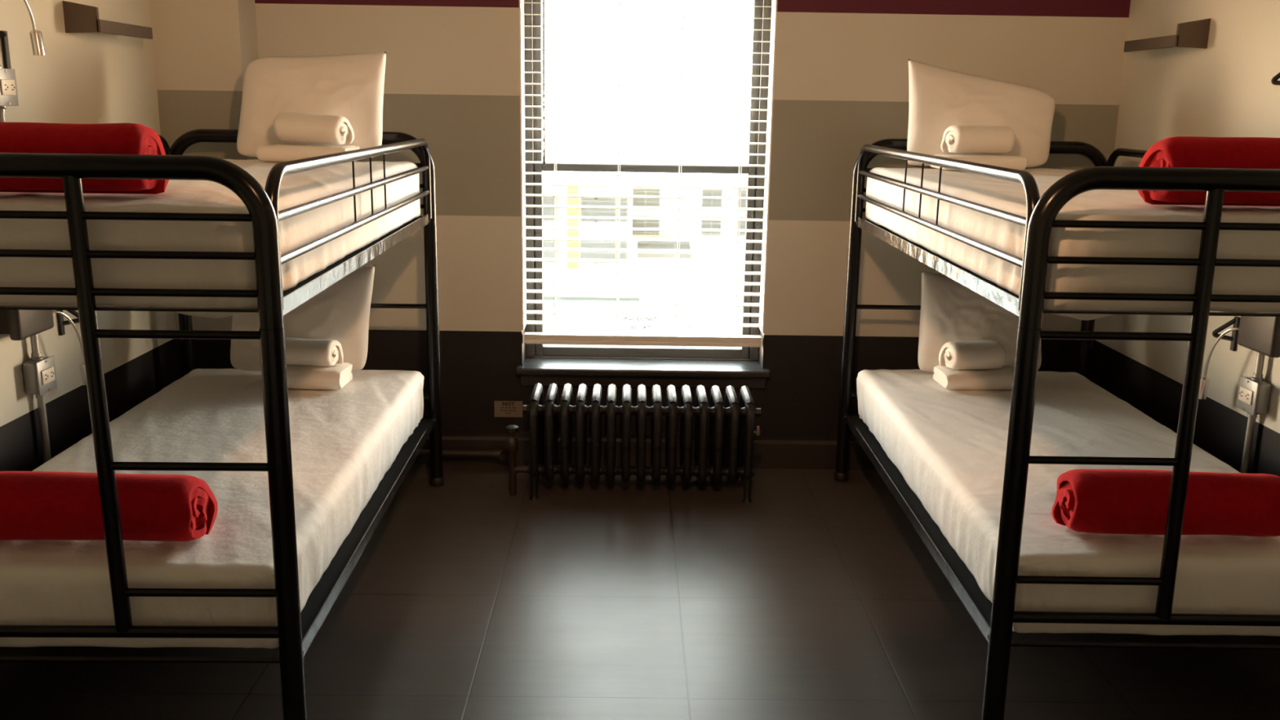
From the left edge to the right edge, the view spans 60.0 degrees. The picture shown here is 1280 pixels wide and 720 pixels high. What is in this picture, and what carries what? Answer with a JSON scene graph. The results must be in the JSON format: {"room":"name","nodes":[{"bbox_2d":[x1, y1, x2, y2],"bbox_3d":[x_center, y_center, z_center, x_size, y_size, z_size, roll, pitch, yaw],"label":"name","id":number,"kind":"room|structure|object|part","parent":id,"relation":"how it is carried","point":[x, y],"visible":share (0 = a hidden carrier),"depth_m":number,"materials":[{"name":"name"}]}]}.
{"room":"dormitory","nodes":[
{"label":"dormitory","id":0,"kind":"room"},
{"bbox_2d":[0,0,180,471],"bbox_3d":[-1.889,-0.183,1.659,0.220,2.450,5.543,1,13,-1],"label":"wall","id":1,"kind":"structure","parent":0,"point":[81,77],"depth_m":3.52,"materials":[{"name":"beige paint"}]},
{"bbox_2d":[0,31,11,68],"bbox_3d":[-1.776,-0.865,3.103,0.020,0.108,0.039,1,13,-1],"label":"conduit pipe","id":2,"kind":"object","parent":1,"relation":"attached to","point":[3,34],"visible":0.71,"depth_m":3.11,"materials":[{"name":"black metal"}]},
{"bbox_3d":[-1.775,-0.906,3.086,0.020,0.019,0.024,1,13,-1],"label":"hook arm","id":3,"kind":"part","parent":2,"relation":"part of","materials":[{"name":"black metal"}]},
{"bbox_2d":[0,62,18,112],"bbox_3d":[-1.758,-0.749,3.044,0.052,0.136,0.100,1,13,-1],"label":"outlet box","id":4,"kind":"object","parent":1,"relation":"attached to","point":[8,88],"visible":1,"depth_m":3.05,"materials":[{"name":"grey metal"}]},
{"bbox_2d":[0,79,16,95],"bbox_3d":[-1.735,-0.749,3.045,0.004,0.042,0.068,1,13,-1],"label":"socket","id":5,"kind":"object","parent":4,"relation":"attached to","point":[7,86],"depth_m":3.04,"materials":[{"name":"grey plastic"}]},
{"bbox_2d":[0,112,39,353],"bbox_3d":[-1.775,-0.351,3.157,0.034,0.694,0.070,1,13,-1],"label":"conduit","id":6,"kind":"object","parent":1,"relation":"attached to","point":[33,339],"visible":0.08,"depth_m":3.24,"materials":[{"name":"grey metal"}]},
{"bbox_2d":[22,0,45,55],"bbox_3d":[-1.735,-1.006,2.957,0.078,0.360,0.333,2,13,5],"label":"reading lamp","id":7,"kind":"object","parent":1,"relation":"attached to","point":[36,36],"visible":1,"depth_m":3.12,"materials":[{"name":"grey metal"}]},
{"bbox_2d":[22,352,57,399],"bbox_3d":[-1.771,0.046,3.274,0.052,0.136,0.100,1,13,-1],"label":"outlet box","id":8,"kind":"object","parent":1,"relation":"attached to","point":[39,372],"visible":1,"depth_m":3.24,"materials":[{"name":"grey metal"}]},
{"bbox_3d":[-1.752,0.046,3.274,0.004,0.100,0.100,1,13,-1],"label":"plate","id":9,"kind":"part","parent":8,"relation":"part of","materials":[{"name":"grey metal"}]},
{"bbox_2d":[40,366,54,385],"bbox_3d":[-1.748,0.046,3.274,0.004,0.042,0.068,1,13,-1],"label":"socket","id":10,"kind":"object","parent":8,"relation":"attached to","point":[47,373],"depth_m":3.27,"materials":[{"name":"grey plastic"}]},
{"bbox_2d":[0,309,86,385],"bbox_3d":[-1.751,-0.068,3.264,0.078,0.360,0.337,2,13,5],"label":"reading lamp","id":11,"kind":"object","parent":1,"relation":"attached to","point":[20,325],"visible":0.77,"depth_m":3.13,"materials":[{"name":"grey metal"}]},
{"bbox_2d":[36,398,51,462],"bbox_3d":[-1.787,0.391,3.353,0.034,0.577,0.028,1,13,-1],"label":"conduit","id":12,"kind":"object","parent":1,"relation":"attached to","point":[41,402],"visible":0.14,"depth_m":3.30,"materials":[{"name":"grey metal"}]},
{"bbox_2d":[57,310,79,335],"bbox_3d":[-1.776,-0.135,3.453,0.018,0.108,0.078,10,16,35],"label":"wall hook","id":13,"kind":"object","parent":1,"relation":"attached to","point":[61,323],"visible":0.45,"depth_m":3.44,"materials":[{"name":"black metal"}]},
{"bbox_3d":[-1.772,-0.148,3.452,0.013,0.076,0.072,11,16,37],"label":"hook arm","id":14,"kind":"part","parent":13,"relation":"part of","materials":[{"name":"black metal"}]},
{"bbox_2d":[62,0,152,39],"bbox_3d":[-1.732,-1.106,3.625,0.110,0.096,0.385,1,13,-1],"label":"wall shelf","id":15,"kind":"object","parent":1,"relation":"attached to","point":[78,18],"visible":1,"depth_m":3.44,"materials":[{"name":"brown wood"}]},
{"bbox_3d":[-1.734,-1.065,3.443,0.103,0.096,0.012,1,13,-1],"label":"panel","id":16,"kind":"part","parent":15,"relation":"part of","materials":[{"name":"brown wood"}]},
{"bbox_2d":[0,464,1279,719],"bbox_3d":[0.038,1.095,1.967,4.112,0.120,5.983,1,13,-1],"label":"floor","id":17,"kind":"structure","parent":0,"point":[815,597],"depth_m":3.10,"materials":[{"name":"tile"}]},
{"bbox_2d":[0,128,444,719],"bbox_3d":[-1.217,0.042,3.204,0.978,1.341,1.987,1,13,-1],"label":"bunk bed","id":18,"kind":"object","parent":17,"relation":"on","point":[295,630],"visible":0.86,"depth_m":2.27,"materials":[{"name":"black metal"}]},
{"bbox_3d":[-1.088,0.101,2.230,0.050,0.956,0.033,1,13,-1],"label":"ladder rail","id":19,"kind":"part","parent":18,"relation":"part of","materials":[{"name":"black metal"}]},
{"bbox_3d":[-1.191,-0.103,2.198,0.880,0.005,0.016,1,13,-1],"label":"rail","id":20,"kind":"part","parent":18,"relation":"part of","materials":[{"name":"black metal"}]},
{"bbox_3d":[-1.203,0.640,2.368,0.880,0.005,0.016,1,13,-1],"label":"rail","id":21,"kind":"part","parent":18,"relation":"part of","materials":[{"name":"black metal"}]},
{"bbox_3d":[-1.189,-0.232,2.152,0.968,0.335,0.047,1,13,-1],"label":"frame","id":22,"kind":"part","parent":18,"relation":"part of","materials":[{"name":"black metal"}]},
{"bbox_3d":[-1.669,-0.458,3.079,0.028,0.288,1.876,1,13,-1],"label":"guard rail","id":23,"kind":"part","parent":18,"relation":"part of","materials":[{"name":"black metal"}]},
{"bbox_3d":[-1.700,-0.021,4.170,0.048,0.993,0.048,1,13,-1],"label":"post","id":24,"kind":"part","parent":18,"relation":"part of","materials":[{"name":"black metal"}]},
{"bbox_2d":[0,159,420,318],"bbox_3d":[-1.210,-0.408,3.101,0.886,0.236,1.869,1,13,-1],"label":"mattress","id":25,"kind":"object","parent":18,"relation":"on","point":[180,196],"visible":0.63,"depth_m":2.22,"materials":[{"name":"white fabric"}]},
{"bbox_2d":[0,122,168,194],"bbox_3d":[-1.272,-0.422,2.313,0.528,0.149,0.178,1,13,-1],"label":"rolled blanket","id":26,"kind":"object","parent":25,"relation":"on","point":[126,138],"visible":0.48,"depth_m":2.25,"materials":[{"name":"red fabric"}]},
{"bbox_2d":[256,144,359,161],"bbox_3d":[-1.098,-0.685,3.676,0.294,0.053,0.173,1,13,2],"label":"folded towel","id":27,"kind":"object","parent":25,"relation":"on","point":[274,153],"visible":0.62,"depth_m":3.60,"materials":[{"name":"white fabric"}]},
{"bbox_2d":[273,111,354,145],"bbox_3d":[-1.083,-0.766,3.673,0.240,0.106,0.141,3,13,11],"label":"rolled towel","id":28,"kind":"object","parent":27,"relation":"on","point":[287,126],"visible":1,"depth_m":3.62,"materials":[{"name":"white fabric"}]},
{"bbox_2d":[236,52,386,157],"bbox_3d":[-1.145,-0.889,3.856,0.511,0.365,0.184,1,13,-1],"label":"pillow","id":29,"kind":"object","parent":25,"relation":"on","point":[350,86],"visible":0.82,"depth_m":3.81,"materials":[{"name":"white fabric"}]},
{"bbox_2d":[0,368,424,648],"bbox_3d":[-1.222,0.323,3.268,0.873,0.205,1.864,1,13,-1],"label":"mattress","id":30,"kind":"object","parent":18,"relation":"on","point":[344,441],"visible":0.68,"depth_m":2.81,"materials":[{"name":"white fabric"}]},
{"bbox_2d":[0,471,217,541],"bbox_3d":[-1.238,0.325,2.466,0.540,0.150,0.178,1,13,-1],"label":"rolled blanket","id":31,"kind":"object","parent":30,"relation":"on","point":[34,505],"visible":0.9,"depth_m":2.40,"materials":[{"name":"red fabric"}]},
{"bbox_2d":[230,264,374,371],"bbox_3d":[-1.225,-0.150,4.015,0.521,0.382,0.176,1,13,-1],"label":"pillow","id":32,"kind":"object","parent":30,"relation":"on","point":[340,313],"visible":0.54,"depth_m":3.97,"materials":[{"name":"white fabric"}]},
{"bbox_2d":[286,362,352,389],"bbox_3d":[-1.145,0.055,3.845,0.258,0.066,0.172,1,13,1],"label":"folded towel","id":33,"kind":"object","parent":30,"relation":"on","point":[336,376],"visible":0.62,"depth_m":3.77,"materials":[{"name":"white fabric"}]},
{"bbox_2d":[284,337,343,366],"bbox_3d":[-1.146,-0.028,3.841,0.216,0.092,0.134,3,13,8],"label":"rolled towel","id":34,"kind":"object","parent":33,"relation":"on","point":[308,352],"visible":0.89,"depth_m":3.79,"materials":[{"name":"white fabric"}]},
{"bbox_3d":[-0.739,0.421,2.312,0.048,0.993,0.048,1,13,-1],"label":"post","id":35,"kind":"part","parent":18,"relation":"part of","materials":[{"name":"black metal"}]},
{"bbox_3d":[-1.230,-0.664,4.032,0.968,0.335,0.047,1,13,-1],"label":"frame","id":36,"kind":"part","parent":18,"relation":"part of","materials":[{"name":"black metal"}]},
{"bbox_3d":[-0.749,-0.449,3.102,0.028,0.288,1.876,1,13,-1],"label":"guard rail","id":37,"kind":"part","parent":18,"relation":"part of","materials":[{"name":"black metal"}]},
{"bbox_3d":[-0.762,-0.310,3.133,0.034,0.036,1.886,1,13,-1],"label":"rail","id":38,"kind":"part","parent":18,"relation":"part of","materials":[{"name":"black metal"}]},
{"bbox_3d":[-0.774,0.433,3.304,0.034,0.036,1.886,1,13,-1],"label":"rail","id":39,"kind":"part","parent":18,"relation":"part of","materials":[{"name":"black metal"}]},
{"bbox_3d":[-0.780,-0.012,4.192,0.048,0.993,0.048,1,13,-1],"label":"post","id":40,"kind":"part","parent":18,"relation":"part of","materials":[{"name":"black metal"}]},
{"bbox_2d":[505,382,760,502],"bbox_3d":[-0.028,0.305,4.256,0.954,0.394,0.298,1,13,-1],"label":"radiator","id":41,"kind":"object","parent":17,"relation":"on","point":[736,434],"visible":1,"depth_m":4.13,"materials":[{"name":"black metal"}]},
{"bbox_3d":[-0.479,0.269,4.157,0.048,0.043,0.047,1,13,-1],"label":"valve knob","id":42,"kind":"part","parent":41,"relation":"part of","materials":[{"name":"black plastic"}]},
{"bbox_2d":[754,426,759,435],"bbox_3d":[0.434,0.264,4.147,0.032,0.033,0.019,1,13,-1],"label":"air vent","id":43,"kind":"object","parent":41,"relation":"attached to","point":[757,432],"depth_m":4.14,"materials":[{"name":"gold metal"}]},
{"bbox_2d":[833,138,1279,719],"bbox_3d":[1.273,0.049,3.344,0.978,1.341,1.993,1,13,0],"label":"bunk bed","id":44,"kind":"object","parent":17,"relation":"on","point":[995,620],"visible":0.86,"depth_m":2.42,"materials":[{"name":"black metal"}]},
{"bbox_3d":[0.811,-0.017,4.322,0.048,0.993,0.048,1,13,0],"label":"post","id":45,"kind":"part","parent":44,"relation":"part of","materials":[{"name":"black metal"}]},
{"bbox_3d":[1.268,0.221,4.360,0.880,0.005,0.016,1,13,0],"label":"rail","id":46,"kind":"part","parent":44,"relation":"part of","materials":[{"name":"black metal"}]},
{"bbox_3d":[0.818,0.428,3.431,0.034,0.036,1.892,1,13,0],"label":"rail","id":47,"kind":"part","parent":44,"relation":"part of","materials":[{"name":"black metal"}]},
{"bbox_3d":[0.830,-0.314,3.261,0.034,0.036,1.892,1,13,0],"label":"rail","id":48,"kind":"part","parent":44,"relation":"part of","materials":[{"name":"black metal"}]},
{"bbox_3d":[0.821,-0.454,3.229,0.028,0.288,1.882,1,13,0],"label":"guard rail","id":49,"kind":"part","parent":44,"relation":"part of","materials":[{"name":"black metal"}]},
{"bbox_3d":[1.282,-0.658,4.175,0.968,0.335,0.047,1,13,0],"label":"frame","id":50,"kind":"part","parent":44,"relation":"part of","materials":[{"name":"black metal"}]},
{"bbox_3d":[0.810,0.416,2.435,0.048,0.993,0.048,1,13,0],"label":"post","id":51,"kind":"part","parent":44,"relation":"part of","materials":[{"name":"black metal"}]},
{"bbox_2d":[856,368,1279,635],"bbox_3d":[1.268,0.330,3.408,0.878,0.205,1.873,1,13,0],"label":"mattress","id":52,"kind":"object","parent":44,"relation":"on","point":[949,446],"visible":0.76,"depth_m":2.96,"materials":[{"name":"white fabric"}]},
{"bbox_2d":[933,364,1013,390],"bbox_3d":[1.219,0.064,3.980,0.289,0.060,0.172,0,13,-3],"label":"folded towel","id":53,"kind":"object","parent":52,"relation":"on","point":[1000,379],"visible":0.77,"depth_m":3.91,"materials":[{"name":"white fabric"}]},
{"bbox_2d":[938,341,1007,369],"bbox_3d":[1.194,-0.016,3.976,0.216,0.098,0.139,-1,13,-9],"label":"rolled towel","id":54,"kind":"object","parent":53,"relation":"on","point":[959,355],"visible":1,"depth_m":3.92,"materials":[{"name":"white fabric"}]},
{"bbox_2d":[917,271,1041,372],"bbox_3d":[1.278,-0.137,4.150,0.465,0.373,0.173,1,13,0],"label":"pillow","id":55,"kind":"object","parent":52,"relation":"on","point":[951,312],"visible":0.45,"depth_m":4.10,"materials":[{"name":"white fabric"}]},
{"bbox_2d":[1051,468,1279,536],"bbox_3d":[1.256,0.334,2.608,0.531,0.148,0.172,1,13,1],"label":"rolled blanket","id":56,"kind":"object","parent":52,"relation":"on","point":[1088,500],"visible":0.89,"depth_m":2.54,"materials":[{"name":"red fabric"}]},
{"bbox_2d":[865,167,1279,319],"bbox_3d":[1.278,-0.401,3.241,0.890,0.235,1.871,1,13,0],"label":"mattress","id":57,"kind":"object","parent":44,"relation":"on","point":[1007,196],"visible":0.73,"depth_m":2.36,"materials":[{"name":"white fabric"}]},
{"bbox_2d":[930,154,1026,170],"bbox_3d":[1.161,-0.679,3.810,0.282,0.050,0.172,0,13,-3],"label":"folded towel","id":58,"kind":"object","parent":57,"relation":"on","point":[1016,162],"visible":0.62,"depth_m":3.73,"materials":[{"name":"white fabric"}]},
{"bbox_2d":[940,125,1015,154],"bbox_3d":[1.163,-0.755,3.808,0.227,0.098,0.145,-1,13,-9],"label":"rolled towel","id":59,"kind":"object","parent":58,"relation":"on","point":[988,140],"visible":1,"depth_m":3.75,"materials":[{"name":"white fabric"}]},
{"bbox_2d":[906,58,1055,167],"bbox_3d":[1.232,-0.886,3.982,0.535,0.377,0.185,1,13,0],"label":"pillow","id":60,"kind":"object","parent":57,"relation":"on","point":[940,99],"visible":0.73,"depth_m":3.94,"materials":[{"name":"white fabric"}]},
{"bbox_2d":[1137,136,1279,206],"bbox_3d":[1.378,-0.415,2.451,0.495,0.152,0.178,1,13,0],"label":"rolled blanket","id":61,"kind":"object","parent":57,"relation":"on","point":[1257,153],"visible":0.48,"depth_m":2.39,"materials":[{"name":"red fabric"}]},
{"bbox_3d":[1.732,-0.003,4.325,0.048,0.993,0.048,1,13,0],"label":"post","id":62,"kind":"part","parent":44,"relation":"part of","materials":[{"name":"black metal"}]},
{"bbox_3d":[1.741,-0.440,3.231,0.028,0.288,1.882,1,13,0],"label":"guard rail","id":63,"kind":"part","parent":44,"relation":"part of","materials":[{"name":"black metal"}]},
{"bbox_3d":[1.266,0.647,2.504,0.880,0.005,0.016,1,13,0],"label":"rail","id":64,"kind":"part","parent":44,"relation":"part of","materials":[{"name":"black metal"}]},
{"bbox_3d":[1.280,-0.225,2.288,0.968,0.335,0.047,1,13,0],"label":"frame","id":65,"kind":"part","parent":44,"relation":"part of","materials":[{"name":"black metal"}]},
{"bbox_3d":[1.278,-0.096,2.334,0.880,0.005,0.016,1,13,0],"label":"rail","id":66,"kind":"part","parent":44,"relation":"part of","materials":[{"name":"black metal"}]},
{"bbox_3d":[1.169,0.106,2.364,0.039,0.955,0.033,1,13,0],"label":"ladder rail","id":67,"kind":"part","parent":44,"relation":"part of","materials":[{"name":"black metal"}]},
{"bbox_2d":[254,0,1130,435],"bbox_3d":[0.037,-0.802,4.488,4.112,2.450,0.220,1,13,-1],"label":"wall","id":68,"kind":"structure","parent":0,"point":[452,73],"depth_m":4.37,"materials":[{"name":"paint"}]},
{"bbox_2d":[150,0,257,377],"bbox_3d":[-1.638,-0.778,4.269,0.319,2.450,0.193,1,13,-1],"label":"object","id":69,"kind":"structure","parent":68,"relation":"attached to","point":[203,49],"depth_m":4.11,"materials":[{"name":"paint"}]},
{"bbox_2d":[417,448,507,460],"bbox_3d":[-0.993,0.377,4.481,0.916,0.044,0.055,1,13,-1],"label":"pipe","id":70,"kind":"object","parent":68,"relation":"attached to","point":[497,454],"visible":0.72,"depth_m":4.47,"materials":[{"name":"black metal"}]},
{"bbox_2d":[493,400,522,417],"bbox_3d":[-0.546,0.204,4.600,0.117,0.069,0.003,1,13,-1],"label":"warning sign","id":71,"kind":"object","parent":68,"relation":"attached to","point":[502,408],"visible":1,"depth_m":4.60,"materials":[{"name":"brown"}]},
{"bbox_2d":[413,429,876,470],"bbox_3d":[0.180,0.372,4.593,3.353,0.118,0.103,1,13,-1],"label":"baseboard","id":72,"kind":"structure","parent":68,"relation":"attached to","point":[771,451],"depth_m":4.54,"materials":[{"name":"black paint"}]},
{"bbox_2d":[515,0,777,388],"bbox_3d":[0.025,-0.722,4.475,1.038,1.670,0.275,1,13,-1],"label":"window","id":73,"kind":"structure","parent":68,"relation":"in","point":[544,365],"depth_m":4.54,"materials":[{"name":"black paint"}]},
{"bbox_2d":[622,315,657,333],"bbox_3d":[0.000,-0.130,4.678,0.150,0.137,0.002,1,13,-1],"label":"paper notice","id":74,"kind":"object","parent":73,"relation":"attached to","point":[625,329],"visible":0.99,"depth_m":4.67,"materials":[{"name":"white paper"}]},
{"bbox_3d":[0.013,0.033,4.607,1.038,0.028,0.195,1,13,-1],"label":"sill","id":75,"kind":"part","parent":73,"relation":"part of","materials":[{"name":"grey paint"}]},
{"bbox_3d":[0.015,-0.409,4.631,0.905,0.809,0.030,1,13,-1],"label":"sash","id":76,"kind":"part","parent":73,"relation":"part of","materials":[{"name":"grey paint"}]},
{"bbox_3d":[0.027,-1.150,4.493,0.905,0.765,0.028,1,13,-1],"label":"sash","id":77,"kind":"part","parent":73,"relation":"part of","materials":[{"name":"glass"}]},
{"bbox_2d":[521,0,774,346],"bbox_3d":[0.023,-0.788,4.401,0.971,1.489,0.070,1,13,-1],"label":"window blind","id":78,"kind":"object","parent":73,"relation":"attached to","point":[533,338],"visible":1,"depth_m":4.45,"materials":[{"name":"white plastic"}]},
{"bbox_3d":[-0.338,-0.776,4.407,0.018,1.436,0.058,1,13,-1],"label":"ladder cord","id":79,"kind":"part","parent":78,"relation":"part of","materials":[{"name":"white fabric"}]},
{"bbox_3d":[-0.085,-0.772,4.409,0.018,1.436,0.058,1,13,-1],"label":"ladder cord","id":80,"kind":"part","parent":78,"relation":"part of","materials":[{"name":"white fabric"}]},
{"bbox_3d":[0.012,-0.083,4.569,0.971,0.040,0.051,1,13,-1],"label":"rail","id":81,"kind":"part","parent":78,"relation":"part of","materials":[{"name":"white"}]},
{"bbox_3d":[0.159,-0.769,4.412,0.018,1.436,0.058,1,13,-1],"label":"ladder cord","id":82,"kind":"part","parent":78,"relation":"part of","materials":[{"name":"white fabric"}]},
{"bbox_3d":[0.399,-0.766,4.414,0.018,1.436,0.058,1,13,-1],"label":"ladder cord","id":83,"kind":"part","parent":78,"relation":"part of","materials":[{"name":"white fabric"}]},
{"bbox_2d":[1088,0,1279,476],"bbox_3d":[2.003,-0.132,1.699,0.220,2.450,5.543,1,13,-1],"label":"wall","id":84,"kind":"structure","parent":0,"point":[1225,88],"depth_m":3.71,"materials":[{"name":"beige paint"}]},
{"bbox_2d":[1124,18,1210,52],"bbox_3d":[1.829,-1.127,3.864,0.110,0.096,0.390,1,13,-1],"label":"wall shelf","id":85,"kind":"object","parent":84,"relation":"attached to","point":[1192,34],"visible":1,"depth_m":3.68,"materials":[{"name":"brown wood"}]},
{"bbox_3d":[1.834,-1.084,3.680,0.103,0.096,0.012,1,13,-1],"label":"panel","id":86,"kind":"part","parent":85,"relation":"part of","materials":[{"name":"brown wood"}]},
{"bbox_2d":[1212,316,1239,351],"bbox_3d":[1.852,-0.088,3.506,0.018,0.108,0.078,-9,16,-36],"label":"wall hook","id":87,"kind":"object","parent":84,"relation":"attached to","point":[1236,321],"visible":0.97,"depth_m":3.49,"materials":[{"name":"black metal"}]},
{"bbox_3d":[1.849,-0.101,3.504,0.013,0.076,0.072,-9,17,-38],"label":"hook arm","id":88,"kind":"part","parent":87,"relation":"part of","materials":[{"name":"black metal"}]},
{"bbox_2d":[1198,315,1279,399],"bbox_3d":[1.829,-0.020,3.351,0.078,0.360,0.337,-1,13,-7],"label":"reading lamp","id":89,"kind":"object","parent":84,"relation":"attached to","point":[1261,335],"visible":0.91,"depth_m":3.25,"materials":[{"name":"grey metal"}]},
{"bbox_2d":[1240,417,1255,473],"bbox_3d":[1.851,0.443,3.414,0.034,0.558,0.028,1,13,-1],"label":"conduit","id":90,"kind":"object","parent":84,"relation":"attached to","point":[1251,422],"visible":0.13,"depth_m":3.37,"materials":[{"name":"grey metal"}]},
{"bbox_2d":[1235,373,1271,418],"bbox_3d":[1.846,0.107,3.337,0.052,0.136,0.100,1,13,-1],"label":"outlet box","id":91,"kind":"object","parent":84,"relation":"attached to","point":[1253,397],"visible":1,"depth_m":3.31,"materials":[{"name":"grey metal"}]},
{"bbox_2d":[1238,386,1253,404],"bbox_3d":[1.823,0.107,3.336,0.004,0.042,0.068,1,13,-1],"label":"socket","id":92,"kind":"object","parent":91,"relation":"attached to","point":[1245,393],"depth_m":3.33,"materials":[{"name":"grey plastic"}]},
{"bbox_3d":[1.827,0.107,3.336,0.004,0.100,0.100,1,13,-1],"label":"plate","id":93,"kind":"part","parent":91,"relation":"part of","materials":[{"name":"grey metal"}]},
{"bbox_2d":[1254,351,1265,374],"bbox_3d":[1.863,-0.291,3.226,0.034,0.694,0.060,1,13,-1],"label":"conduit","id":94,"kind":"object","parent":84,"relation":"attached to","point":[1260,357],"visible":0.22,"depth_m":3.31,"materials":[{"name":"grey metal"}]},
{"bbox_2d":[1271,72,1279,84],"bbox_3d":[1.864,-0.815,3.197,0.018,0.108,0.078,-9,16,-36],"label":"wall hook","id":95,"kind":"object","parent":84,"relation":"attached to","point":[1274,80],"visible":1,"depth_m":3.21,"materials":[{"name":"black metal"}]},
{"label":"outside","id":96,"kind":"structure","parent":0,"visible":0},
{"bbox_3d":[-0.243,0.347,23.267,60.000,0.200,34.800,1,13,-1],"label":"street","id":97,"kind":"object","parent":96,"visible":0},
{"bbox_2d":[542,170,633,269],"bbox_3d":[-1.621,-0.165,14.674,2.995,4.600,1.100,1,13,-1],"label":"building","id":98,"kind":"structure","parent":97,"relation":"on","point":[606,180],"depth_m":13.94,"materials":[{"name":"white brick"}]},
{"bbox_3d":[-1.238,-1.887,13.890,0.370,0.270,0.004,1,13,-1],"label":"pane","id":99,"kind":"part","parent":98,"relation":"part of","materials":[{"name":"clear glass"}]},
{"bbox_3d":[-1.245,-1.380,14.006,0.370,0.270,0.004,1,13,-1],"label":"pane","id":100,"kind":"part","parent":98,"relation":"part of","materials":[{"name":"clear glass"}]},
{"bbox_3d":[-1.587,-2.357,14.171,2.995,0.100,1.100,1,13,-1],"label":"cornice","id":101,"kind":"part","parent":98,"relation":"part of","materials":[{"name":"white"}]},
{"bbox_3d":[-0.638,-1.879,13.896,0.170,0.270,0.004,1,13,-1],"label":"pane","id":102,"kind":"part","parent":98,"relation":"part of","materials":[{"name":"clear glass"}]},
{"bbox_3d":[-0.645,-1.372,14.012,0.170,0.270,0.004,1,13,-1],"label":"pane","id":103,"kind":"part","parent":98,"relation":"part of","materials":[{"name":"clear glass"}]},
{"bbox_3d":[-0.446,-1.370,14.014,0.230,0.270,0.004,1,13,-1],"label":"pane","id":104,"kind":"part","parent":98,"relation":"part of","materials":[{"name":"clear glass"}]},
{"bbox_3d":[-0.438,-1.877,13.898,0.230,0.270,0.004,1,13,-1],"label":"pane","id":105,"kind":"part","parent":98,"relation":"part of","materials":[{"name":"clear glass"}]},
{"bbox_3d":[-0.218,-1.874,13.900,0.090,0.270,0.004,1,13,-1],"label":"pane","id":106,"kind":"part","parent":98,"relation":"part of","materials":[{"name":"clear glass"}]},
{"bbox_3d":[-0.226,-1.367,14.016,0.090,0.270,0.004,1,13,-1],"label":"pane","id":107,"kind":"part","parent":98,"relation":"part of","materials":[{"name":"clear glass"}]},
{"bbox_2d":[542,268,639,346],"bbox_3d":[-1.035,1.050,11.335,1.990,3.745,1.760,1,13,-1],"label":"building","id":108,"kind":"structure","parent":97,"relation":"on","point":[573,276],"depth_m":10.19,"materials":[{"name":"white"}]},
{"bbox_2d":[604,154,747,348],"bbox_3d":[1.827,-0.892,18.123,4.900,4.580,6.700,1,13,-1],"label":"building","id":109,"kind":"structure","parent":97,"relation":"on","point":[647,158],"depth_m":15.05,"materials":[{"name":"white"}]},
{"bbox_3d":[0.071,-1.811,14.943,0.350,0.200,0.004,1,13,-1],"label":"pane","id":110,"kind":"part","parent":109,"relation":"part of","materials":[{"name":"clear glass"}]},
{"bbox_3d":[0.076,-2.171,14.860,0.350,0.200,0.004,1,13,-1],"label":"pane","id":111,"kind":"part","parent":109,"relation":"part of","materials":[{"name":"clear glass"}]},
{"bbox_3d":[2.114,-3.106,17.771,4.390,0.100,6.400,1,13,-1],"label":"cornice","id":112,"kind":"part","parent":109,"relation":"part of","materials":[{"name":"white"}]},
{"bbox_3d":[0.961,-1.799,14.952,0.239,0.200,0.004,1,13,-1],"label":"pane","id":113,"kind":"part","parent":109,"relation":"part of","materials":[{"name":"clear glass"}]},
{"bbox_3d":[0.966,-2.160,14.869,0.239,0.200,0.004,1,13,-1],"label":"pane","id":114,"kind":"part","parent":109,"relation":"part of","materials":[{"name":"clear glass"}]},
{"bbox_3d":[1.491,-1.792,14.957,0.331,0.200,0.004,1,13,-1],"label":"pane","id":115,"kind":"part","parent":109,"relation":"part of","materials":[{"name":"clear glass"}]},
{"bbox_3d":[1.496,-2.153,14.874,0.331,0.200,0.004,1,13,-1],"label":"pane","id":116,"kind":"part","parent":109,"relation":"part of","materials":[{"name":"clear glass"}]}
]}

